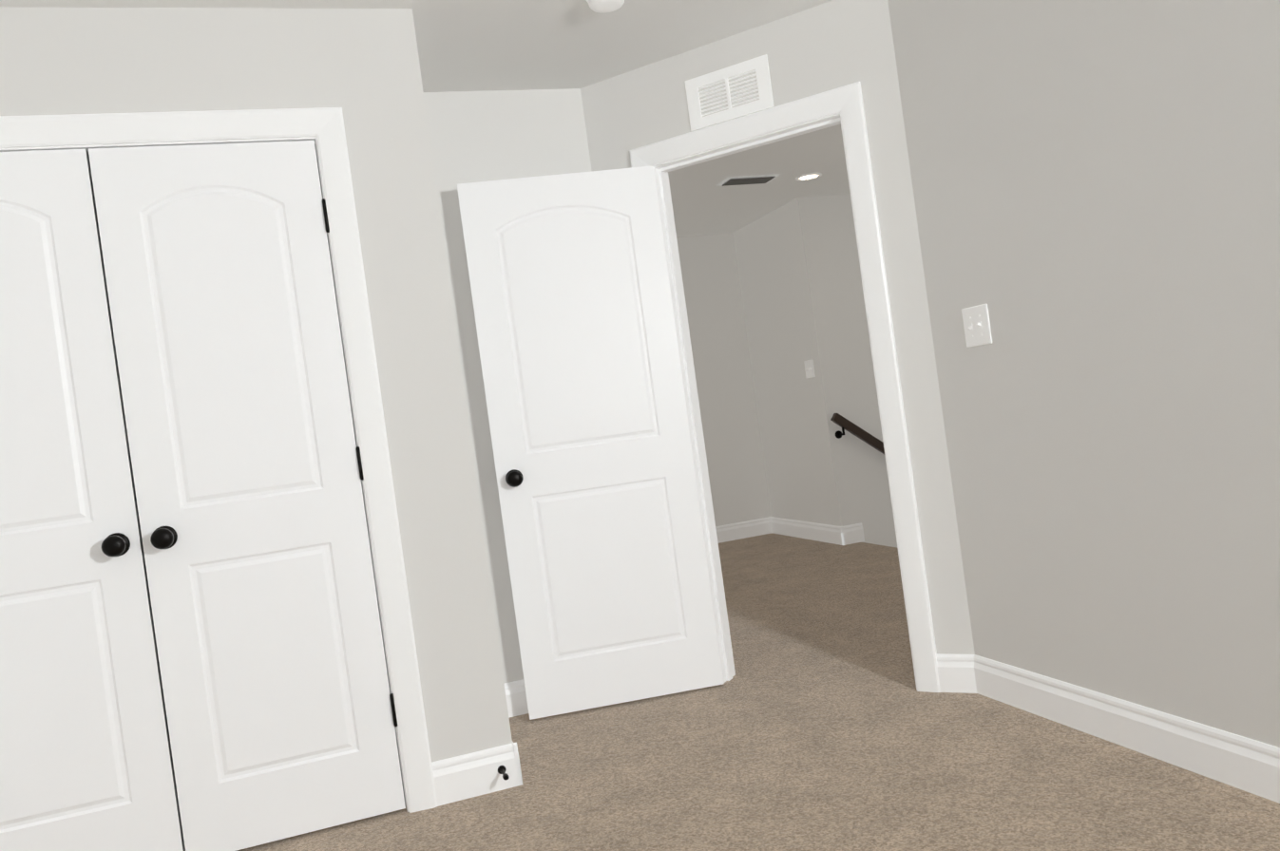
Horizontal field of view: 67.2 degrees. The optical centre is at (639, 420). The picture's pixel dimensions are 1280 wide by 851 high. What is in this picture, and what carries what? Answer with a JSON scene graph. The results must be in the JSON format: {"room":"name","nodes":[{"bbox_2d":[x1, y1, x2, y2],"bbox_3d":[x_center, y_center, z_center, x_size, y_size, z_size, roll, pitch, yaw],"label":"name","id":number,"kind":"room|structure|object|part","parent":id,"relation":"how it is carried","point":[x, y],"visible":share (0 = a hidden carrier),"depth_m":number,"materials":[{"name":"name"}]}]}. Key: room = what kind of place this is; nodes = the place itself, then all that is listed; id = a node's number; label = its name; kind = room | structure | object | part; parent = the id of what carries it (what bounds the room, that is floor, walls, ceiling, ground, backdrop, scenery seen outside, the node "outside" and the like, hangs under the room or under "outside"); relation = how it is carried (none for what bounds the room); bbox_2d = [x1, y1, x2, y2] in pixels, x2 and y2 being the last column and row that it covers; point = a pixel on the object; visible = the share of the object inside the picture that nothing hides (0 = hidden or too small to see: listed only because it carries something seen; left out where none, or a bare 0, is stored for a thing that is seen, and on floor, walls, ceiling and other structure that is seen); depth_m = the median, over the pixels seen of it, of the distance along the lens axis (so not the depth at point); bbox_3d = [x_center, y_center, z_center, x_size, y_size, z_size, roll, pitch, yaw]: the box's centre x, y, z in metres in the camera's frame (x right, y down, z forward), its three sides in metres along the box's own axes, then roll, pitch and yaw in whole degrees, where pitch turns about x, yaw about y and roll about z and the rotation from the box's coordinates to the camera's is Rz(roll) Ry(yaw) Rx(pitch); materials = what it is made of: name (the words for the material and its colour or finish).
{"room":"empty bedroom","nodes":[
{"label":"empty bedroom","id":0,"kind":"room"},
{"bbox_2d":[0,0,850,237],"bbox_3d":[1.639,-1.629,4.123,9.457,0.050,7.870,-8,0,-18],"label":"ceiling","id":1,"kind":"structure","parent":0,"point":[489,45],"depth_m":3.50,"materials":[{"name":"white paint"}]},
{"bbox_2d":[585,0,624,12],"bbox_3d":[-0.108,-1.337,3.065,0.132,0.047,0.132,-8,0,-18],"label":"smoke detector","id":2,"kind":"object","parent":1,"relation":"attached to","point":[602,6],"visible":1,"depth_m":3.05,"materials":[{"name":"white plastic"}]},
{"bbox_2d":[716,174,778,186],"bbox_3d":[0.669,-1.483,5.954,0.360,0.015,0.200,-8,0,-18],"label":"ceiling vent","id":3,"kind":"object","parent":1,"relation":"in","point":[748,181],"depth_m":5.93,"materials":[{"name":"grey metal"}]},
{"bbox_2d":[795,172,821,180],"bbox_3d":[1.065,-1.537,6.085,0.170,0.006,0.170,-8,0,-18],"label":"recessed light","id":4,"kind":"object","parent":1,"relation":"in","point":[810,176],"visible":1,"depth_m":6.08,"materials":[{"name":"white plastic"}]},
{"bbox_2d":[0,0,1279,763],"bbox_3d":[-0.261,-0.100,1.753,3.650,2.440,4.289,-8,0,-18],"label":"wall","id":5,"kind":"structure","parent":0,"point":[1080,197],"depth_m":2.84,"materials":[{"name":"grey paint"}]},
{"bbox_2d":[0,149,185,850],"bbox_3d":[-1.700,0.283,2.599,0.606,2.030,0.100,-8,0,-18],"label":"closet door","id":6,"kind":"structure","parent":5,"relation":"in","point":[85,759],"depth_m":2.66,"materials":[{"name":"white wood"}]},
{"bbox_3d":[-1.450,0.347,2.659,0.066,0.066,0.066,-8,0,-18],"label":"knob","id":7,"kind":"part","parent":6,"relation":"part of","materials":[{"name":"black metal"}]},
{"bbox_2d":[0,107,437,813],"bbox_3d":[-1.418,0.204,2.697,1.402,2.134,0.019,-8,0,-18],"label":"door frame","id":8,"kind":"structure","parent":5,"relation":"attached to","point":[325,127],"depth_m":2.89,"materials":[{"name":"white wood"}]},
{"bbox_2d":[88,140,405,850],"bbox_3d":[-1.123,0.204,2.789,0.606,2.030,0.100,-8,0,-18],"label":"closet door","id":9,"kind":"structure","parent":5,"relation":"in","point":[241,438],"depth_m":2.80,"materials":[{"name":"white wood"}]},
{"bbox_3d":[-1.335,0.331,2.697,0.066,0.066,0.066,-8,0,-18],"label":"knob","id":10,"kind":"part","parent":9,"relation":"part of","materials":[{"name":"black metal"}]},
{"bbox_2d":[389,693,397,727],"bbox_3d":[-0.741,0.873,2.899,0.012,0.104,0.012,-8,0,-18],"label":"right closet door hinge","id":11,"kind":"object","parent":9,"relation":"attached to","point":[393,710],"visible":1,"depth_m":2.89,"materials":[{"name":"black metal"}]},
{"bbox_2d":[322,198,329,232],"bbox_3d":[-0.942,-0.613,2.889,0.012,0.104,0.012,-8,0,-18],"label":"right closet door hinge","id":12,"kind":"object","parent":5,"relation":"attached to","point":[325,216],"visible":1,"depth_m":2.88,"materials":[{"name":"black metal"}]},
{"bbox_2d":[355,446,363,480],"bbox_3d":[-0.842,0.130,2.894,0.012,0.104,0.012,-8,0,-18],"label":"right closet door hinge","id":13,"kind":"object","parent":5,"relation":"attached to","point":[359,464],"visible":1,"depth_m":2.89,"materials":[{"name":"black metal"}]},
{"bbox_2d":[314,143,405,804],"bbox_3d":[-1.430,0.250,2.753,1.224,2.044,0.004,-8,0,-18],"label":"liner","id":14,"kind":"object","parent":5,"relation":"attached to","point":[361,483],"visible":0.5,"depth_m":2.94,"materials":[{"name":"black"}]},
{"bbox_2d":[0,113,917,812],"bbox_3d":[-0.093,0.052,3.969,4.588,2.064,1.708,-8,0,-18],"label":"door frame","id":15,"kind":"structure","parent":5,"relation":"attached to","point":[694,419],"depth_m":3.80,"materials":[{"name":"white wood"}]},
{"bbox_2d":[457,165,724,720],"bbox_3d":[-0.178,0.070,3.659,0.757,2.030,0.101,-8,0,-9],"label":"door","id":16,"kind":"structure","parent":5,"relation":"in","point":[572,302],"depth_m":3.67,"materials":[{"name":"white wood"}]},
{"bbox_3d":[-0.467,0.218,3.592,0.066,0.066,0.066,-8,0,-9],"label":"door knob","id":17,"kind":"part","parent":16,"relation":"part of","materials":[{"name":"black metal"}]},
{"bbox_2d":[684,54,773,131],"bbox_3d":[0.330,-1.218,3.590,0.340,0.190,0.009,-7,0,31],"label":"air vent","id":18,"kind":"object","parent":5,"relation":"in","point":[759,65],"visible":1,"depth_m":3.58,"materials":[{"name":"white plastic"}]},
{"bbox_2d":[629,81,940,692],"bbox_3d":[0.538,-0.067,3.638,0.730,2.134,0.805,-8,0,-18],"label":"door frame","id":19,"kind":"structure","parent":5,"relation":"attached to","point":[847,101],"depth_m":3.36,"materials":[{"name":"white wood"}]},
{"bbox_2d":[431,516,1279,806],"bbox_3d":[0.066,1.009,3.566,4.867,0.130,7.370,-8,0,-18],"label":"baseboard","id":20,"kind":"structure","parent":5,"relation":"attached to","point":[1245,764],"depth_m":2.92,"materials":[{"name":"white wood"}]},
{"bbox_2d":[497,765,509,781],"bbox_3d":[-0.415,1.081,2.943,0.026,0.025,0.082,-8,0,-18],"label":"door stop","id":21,"kind":"object","parent":20,"relation":"attached to","point":[502,771],"visible":1,"depth_m":2.97,"materials":[{"name":"black metal"}]},
{"bbox_2d":[961,304,992,347],"bbox_3d":[1.060,-0.297,3.049,0.019,0.125,0.122,-8,0,-18],"label":"light switch","id":22,"kind":"object","parent":5,"relation":"attached to","point":[977,326],"visible":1,"depth_m":3.04,"materials":[{"name":"white plastic"}]},
{"bbox_2d":[676,232,768,526],"bbox_3d":[0.003,-0.175,7.530,2.130,2.440,0.120,-8,0,-18],"label":"wall","id":23,"kind":"structure","parent":0,"point":[709,271],"depth_m":7.69,"materials":[{"name":"grey paint"}]},
{"bbox_2d":[236,533,1279,850],"bbox_3d":[-0.062,1.118,3.467,5.137,0.050,7.870,-8,0,-18],"label":"floor","id":24,"kind":"structure","parent":0,"point":[818,723],"depth_m":2.83,"materials":[{"name":"carpet"}]},
{"bbox_2d":[733,203,828,524],"bbox_3d":[1.120,-0.325,7.321,0.120,2.440,0.960,-8,0,-18],"label":"wall","id":25,"kind":"structure","parent":0,"point":[774,299],"depth_m":7.29,"materials":[{"name":"grey paint"}]},
{"bbox_2d":[803,360,815,378],"bbox_3d":[1.199,-0.362,6.843,0.019,0.125,0.122,-8,0,-18],"label":"light switch","id":26,"kind":"object","parent":25,"relation":"attached to","point":[809,369],"visible":1,"depth_m":6.84,"materials":[{"name":"white plastic"}]},
{"bbox_2d":[786,193,897,548],"bbox_3d":[3.565,1.009,7.467,4.470,5.740,0.120,-8,0,-18],"label":"wall","id":27,"kind":"structure","parent":0,"point":[824,244],"depth_m":6.77,"materials":[{"name":"grey paint"}]},
{"bbox_2d":[830,413,884,454],"bbox_3d":[2.820,0.869,7.116,2.898,2.221,0.097,-8,0,-18],"label":"handrail","id":28,"kind":"object","parent":27,"relation":"attached to","point":[847,425],"visible":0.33,"depth_m":6.67,"materials":[{"name":"brown wood"}]}
]}

